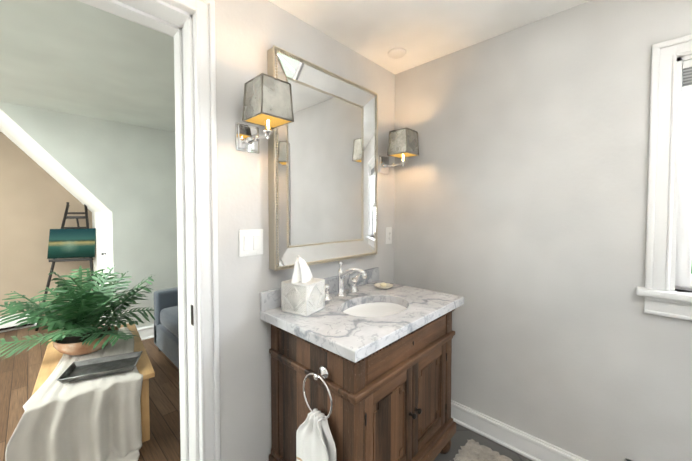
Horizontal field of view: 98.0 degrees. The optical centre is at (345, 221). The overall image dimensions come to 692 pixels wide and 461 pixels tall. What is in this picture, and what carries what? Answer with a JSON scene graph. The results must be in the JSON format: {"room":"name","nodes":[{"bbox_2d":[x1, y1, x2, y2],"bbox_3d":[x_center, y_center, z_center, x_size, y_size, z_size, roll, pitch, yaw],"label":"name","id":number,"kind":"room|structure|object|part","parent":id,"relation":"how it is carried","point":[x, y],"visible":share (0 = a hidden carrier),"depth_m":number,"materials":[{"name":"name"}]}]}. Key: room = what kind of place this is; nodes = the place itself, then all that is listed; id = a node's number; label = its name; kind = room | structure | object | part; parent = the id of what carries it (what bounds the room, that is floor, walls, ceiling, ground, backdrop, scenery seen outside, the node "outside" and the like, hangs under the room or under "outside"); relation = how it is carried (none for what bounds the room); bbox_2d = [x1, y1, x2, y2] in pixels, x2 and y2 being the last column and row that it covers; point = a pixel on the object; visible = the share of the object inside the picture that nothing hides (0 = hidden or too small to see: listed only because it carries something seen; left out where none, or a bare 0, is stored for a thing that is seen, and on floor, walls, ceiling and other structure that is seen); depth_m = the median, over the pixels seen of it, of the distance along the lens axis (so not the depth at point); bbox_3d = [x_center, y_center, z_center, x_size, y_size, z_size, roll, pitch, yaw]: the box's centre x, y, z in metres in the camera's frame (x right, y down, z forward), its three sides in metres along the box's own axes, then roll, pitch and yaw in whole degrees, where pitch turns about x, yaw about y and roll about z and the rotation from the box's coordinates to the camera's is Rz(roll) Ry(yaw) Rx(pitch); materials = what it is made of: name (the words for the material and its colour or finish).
{"room":"bathroom","nodes":[
{"label":"bathroom","id":0,"kind":"room"},
{"bbox_2d":[0,132,92,324],"bbox_3d":[-4.607,0.090,2.312,0.150,2.230,4.270,2,2,44],"label":"wall","id":1,"kind":"structure","parent":0,"point":[35,197],"depth_m":3.34,"materials":[{"name":"beige paint"}]},
{"bbox_2d":[0,313,36,332],"bbox_3d":[-4.494,1.121,2.303,0.068,0.170,2.970,2,2,44],"label":"baseboard","id":2,"kind":"structure","parent":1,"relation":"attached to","point":[10,326],"depth_m":3.23,"materials":[{"name":"white"}]},
{"bbox_2d":[0,111,108,211],"bbox_3d":[-2.922,-0.523,3.072,1.220,1.088,0.820,2,2,44],"label":"trim","id":3,"kind":"structure","parent":0,"point":[24,142],"depth_m":2.95,"materials":[{"name":"white paint"}]},
{"bbox_2d":[0,0,174,131],"bbox_3d":[-2.667,-0.961,1.837,3.573,0.100,6.300,2,2,44],"label":"ceiling","id":4,"kind":"structure","parent":0,"point":[75,57],"depth_m":1.73,"materials":[{"name":"white paint"}]},
{"bbox_2d":[0,101,177,327],"bbox_3d":[-1.744,0.059,3.371,0.102,2.230,2.850,2,2,44],"label":"wall","id":5,"kind":"structure","parent":0,"point":[124,174],"depth_m":2.91,"materials":[{"name":"grey paint"}]},
{"bbox_2d":[137,324,153,339],"bbox_3d":[-1.416,1.101,3.655,0.026,0.130,2.030,2,2,44],"label":"baseboard","id":6,"kind":"structure","parent":5,"relation":"attached to","point":[146,332],"depth_m":3.03,"materials":[{"name":"white"}]},
{"bbox_2d":[0,325,180,460],"bbox_3d":[-2.646,1.248,1.883,3.730,0.060,6.300,2,2,44],"label":"floor","id":7,"kind":"structure","parent":0,"point":[19,372],"depth_m":2.13,"materials":[{"name":"brown wood"}]},
{"bbox_2d":[35,202,96,330],"bbox_3d":[-3.181,0.468,3.603,0.565,1.405,0.642,-1,2,-18],"label":"easel","id":8,"kind":"object","parent":7,"relation":"on","point":[78,243],"visible":0.77,"depth_m":3.44,"materials":[{"name":"black"}]},
{"bbox_2d":[47,228,95,258],"bbox_3d":[-3.130,0.247,3.443,0.430,0.335,0.018,-1,-9,-18],"label":"painting","id":9,"kind":"object","parent":8,"relation":"attached to","point":[73,243],"depth_m":3.43,"materials":[{"name":"teal fabric"}]},
{"bbox_2d":[5,323,154,460],"bbox_3d":[-1.535,1.025,1.689,0.702,0.402,1.364,-1,2,-40],"label":"table","id":10,"kind":"object","parent":7,"relation":"on","point":[104,418],"visible":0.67,"depth_m":1.50,"materials":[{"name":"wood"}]},
{"bbox_2d":[0,265,156,358],"bbox_3d":[-1.666,0.552,1.862,0.735,0.529,0.870,2,2,44],"label":"fern","id":11,"kind":"object","parent":10,"relation":"on","point":[83,310],"visible":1,"depth_m":1.82,"materials":[{"name":"plant"}]},
{"bbox_2d":[57,351,142,382],"bbox_3d":[-1.348,0.805,1.673,0.330,0.029,0.206,-1,2,-24],"label":"tray","id":12,"kind":"object","parent":10,"relation":"on","point":[94,367],"visible":1,"depth_m":1.68,"materials":[{"name":"silver metal"}]},
{"bbox_2d":[153,287,178,368],"bbox_3d":[-1.202,0.832,2.774,0.840,0.720,0.800,2,2,44],"label":"armchair","id":13,"kind":"object","parent":7,"relation":"on","point":[166,335],"visible":0.17,"depth_m":2.62,"materials":[{"name":"blue"}]},
{"bbox_2d":[92,212,111,324],"bbox_3d":[-2.674,0.534,3.365,1.220,1.280,0.100,2,2,44],"label":"wall","id":14,"kind":"structure","parent":0,"point":[100,220],"depth_m":3.21,"materials":[{"name":"white paint"}]},
{"bbox_2d":[96,229,108,316],"bbox_3d":[-2.631,0.579,3.223,0.710,0.970,0.048,2,2,44],"label":"door frame","id":15,"kind":"structure","parent":14,"relation":"attached to","point":[102,249],"depth_m":3.19,"materials":[{"name":"white"}]},
{"bbox_2d":[214,0,394,460],"bbox_3d":[-0.808,0.073,1.075,0.214,2.337,3.512,2,2,44],"label":"wall","id":16,"kind":"structure","parent":0,"point":[249,34],"depth_m":1.33,"materials":[{"name":"grey paint"}]},
{"bbox_2d":[77,0,220,460],"bbox_3d":[-0.933,0.195,0.946,0.262,2.100,0.956,2,2,44],"label":"door frame","id":17,"kind":"structure","parent":16,"relation":"attached to","point":[188,26],"depth_m":1.18,"materials":[{"name":"white wood"}]},
{"bbox_2d":[239,229,262,256],"bbox_3d":[-0.414,0.092,1.325,0.012,0.116,0.115,2,2,44],"label":"switch plate","id":18,"kind":"object","parent":16,"relation":"attached to","point":[250,242],"visible":1,"depth_m":1.32,"materials":[{"name":"white plastic"}]},
{"bbox_2d":[236,119,282,153],"bbox_3d":[-0.360,-0.359,1.242,0.185,0.116,0.108,2,2,44],"label":"sconce","id":19,"kind":"object","parent":16,"relation":"attached to","point":[247,136],"depth_m":1.28,"materials":[{"name":"silver metal"}]},
{"bbox_2d":[238,73,293,124],"bbox_3d":[-0.309,-0.472,1.190,0.147,0.151,0.146,2,2,44],"label":"lampshade","id":20,"kind":"object","parent":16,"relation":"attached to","point":[267,103],"depth_m":1.15,"materials":[{"name":"silver metal"}]},
{"bbox_2d":[267,45,377,270],"bbox_3d":[-0.078,-0.287,1.630,0.063,1.002,0.751,2,2,44],"label":"mirror","id":21,"kind":"object","parent":16,"relation":"attached to","point":[323,176],"visible":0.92,"depth_m":1.59,"materials":[{"name":"silver mirror"}]},
{"bbox_2d":[386,227,391,243],"bbox_3d":[0.297,0.095,2.076,0.009,0.116,0.070,2,2,44],"label":"electrical outlet plate","id":22,"kind":"object","parent":16,"relation":"attached to","point":[388,235],"visible":1,"depth_m":2.07,"materials":[{"name":"white plastic"}]},
{"bbox_2d":[379,155,407,173],"bbox_3d":[0.319,-0.380,1.957,0.185,0.116,0.108,2,2,44],"label":"sconce","id":23,"kind":"object","parent":16,"relation":"attached to","point":[384,165],"depth_m":1.99,"materials":[{"name":"silver metal"}]},
{"bbox_2d":[387,128,418,157],"bbox_3d":[0.361,-0.493,1.894,0.147,0.151,0.146,2,2,44],"label":"lampshade","id":24,"kind":"object","parent":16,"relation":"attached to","point":[403,143],"depth_m":1.85,"materials":[{"name":"silver metal"}]},
{"bbox_2d":[268,0,590,73],"bbox_3d":[0.374,-1.012,-0.082,3.477,0.100,3.512,2,2,44],"label":"ceiling","id":25,"kind":"structure","parent":0,"point":[420,32],"depth_m":1.51,"materials":[{"name":"white paint"}]},
{"bbox_2d":[388,48,405,58],"bbox_3d":[0.307,-1.010,1.810,0.110,0.014,0.110,2,2,44],"label":"recessed light","id":26,"kind":"object","parent":25,"relation":"in","point":[395,53],"visible":1,"depth_m":1.79,"materials":[{"name":"white"}]},
{"bbox_2d":[434,423,531,460],"bbox_3d":[0.413,1.305,-0.050,3.370,0.060,3.512,2,2,44],"label":"floor","id":27,"kind":"structure","parent":0,"point":[461,436],"depth_m":1.65,"materials":[{"name":"grey tile"}]},
{"bbox_2d":[260,261,463,460],"bbox_3d":[0.112,0.723,1.480,0.579,1.013,0.881,2,2,44],"label":"bathroom vanity","id":28,"kind":"object","parent":27,"relation":"on","point":[360,366],"visible":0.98,"depth_m":1.27,"materials":[{"name":"brown wood"}]},
{"bbox_2d":[281,255,324,315],"bbox_3d":[-0.191,0.276,1.377,0.144,0.252,0.156,1,2,30],"label":"tissue box","id":29,"kind":"object","parent":28,"relation":"on","point":[302,291],"visible":1,"depth_m":1.33,"materials":[{"name":"grey"}]},
{"bbox_2d":[296,408,335,460],"bbox_3d":[-0.114,0.909,1.130,0.182,0.394,0.054,2,2,44],"label":"towel","id":30,"kind":"object","parent":28,"relation":"hanging from","point":[316,436],"depth_m":1.11,"materials":[{"name":"white fabric"}]},
{"bbox_2d":[325,261,366,300],"bbox_3d":[0.023,0.306,1.564,0.213,0.183,0.419,2,2,44],"label":"faucet","id":31,"kind":"object","parent":28,"relation":"on","point":[355,293],"depth_m":1.60,"materials":[{"name":"silver metal"}]},
{"bbox_2d":[343,302,406,316],"bbox_3d":[0.142,0.516,1.457,0.319,0.150,0.418,2,2,44],"label":"sink","id":32,"kind":"object","parent":28,"relation":"in","point":[362,309],"depth_m":1.60,"materials":[{"name":"white ceramic"}]},
{"bbox_2d":[374,283,392,288],"bbox_3d":[0.221,0.375,1.775,0.112,0.030,0.112,0,2,14],"label":"soap dish","id":33,"kind":"object","parent":28,"relation":"on","point":[383,285],"visible":1,"depth_m":1.76,"materials":[{"name":"beige ceramic"}]},
{"bbox_2d":[453,439,511,460],"bbox_3d":[0.625,1.229,1.124,0.708,0.022,0.934,2,2,44],"label":"bath rug","id":34,"kind":"object","parent":27,"relation":"on","point":[472,450],"visible":1,"depth_m":1.57,"materials":[{"name":"beige fabric"}]},
{"bbox_2d":[394,0,691,460],"bbox_3d":[1.593,0.073,1.078,3.263,2.337,0.200,2,2,44],"label":"wall","id":35,"kind":"structure","parent":0,"point":[520,199],"depth_m":1.48,"materials":[{"name":"grey paint"}]},
{"bbox_2d":[451,400,588,460],"bbox_3d":[0.773,1.164,1.734,1.150,0.117,0.026,2,2,44],"label":"baseboard","id":36,"kind":"structure","parent":35,"relation":"attached to","point":[527,445],"depth_m":1.63,"materials":[{"name":"white wood"}]},
{"bbox_2d":[636,34,691,320],"bbox_3d":[1.658,-0.161,0.974,1.015,1.100,0.250,2,2,44],"label":"window","id":37,"kind":"structure","parent":35,"relation":"in","point":[662,297],"depth_m":1.21,"materials":[{"name":"white wood"}]},
{"bbox_3d":[1.649,-0.170,0.964,0.825,0.910,0.082,2,2,44],"label":"window sash","id":38,"kind":"part","parent":37,"relation":"part of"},
{"bbox_2d":[681,59,691,90],"bbox_3d":[1.619,-0.567,0.921,0.791,0.112,0.028,2,2,44],"label":"window blind","id":39,"kind":"object","parent":37,"relation":"attached to","point":[686,75],"visible":1,"depth_m":1.18,"materials":[{"name":"white"}]}
]}

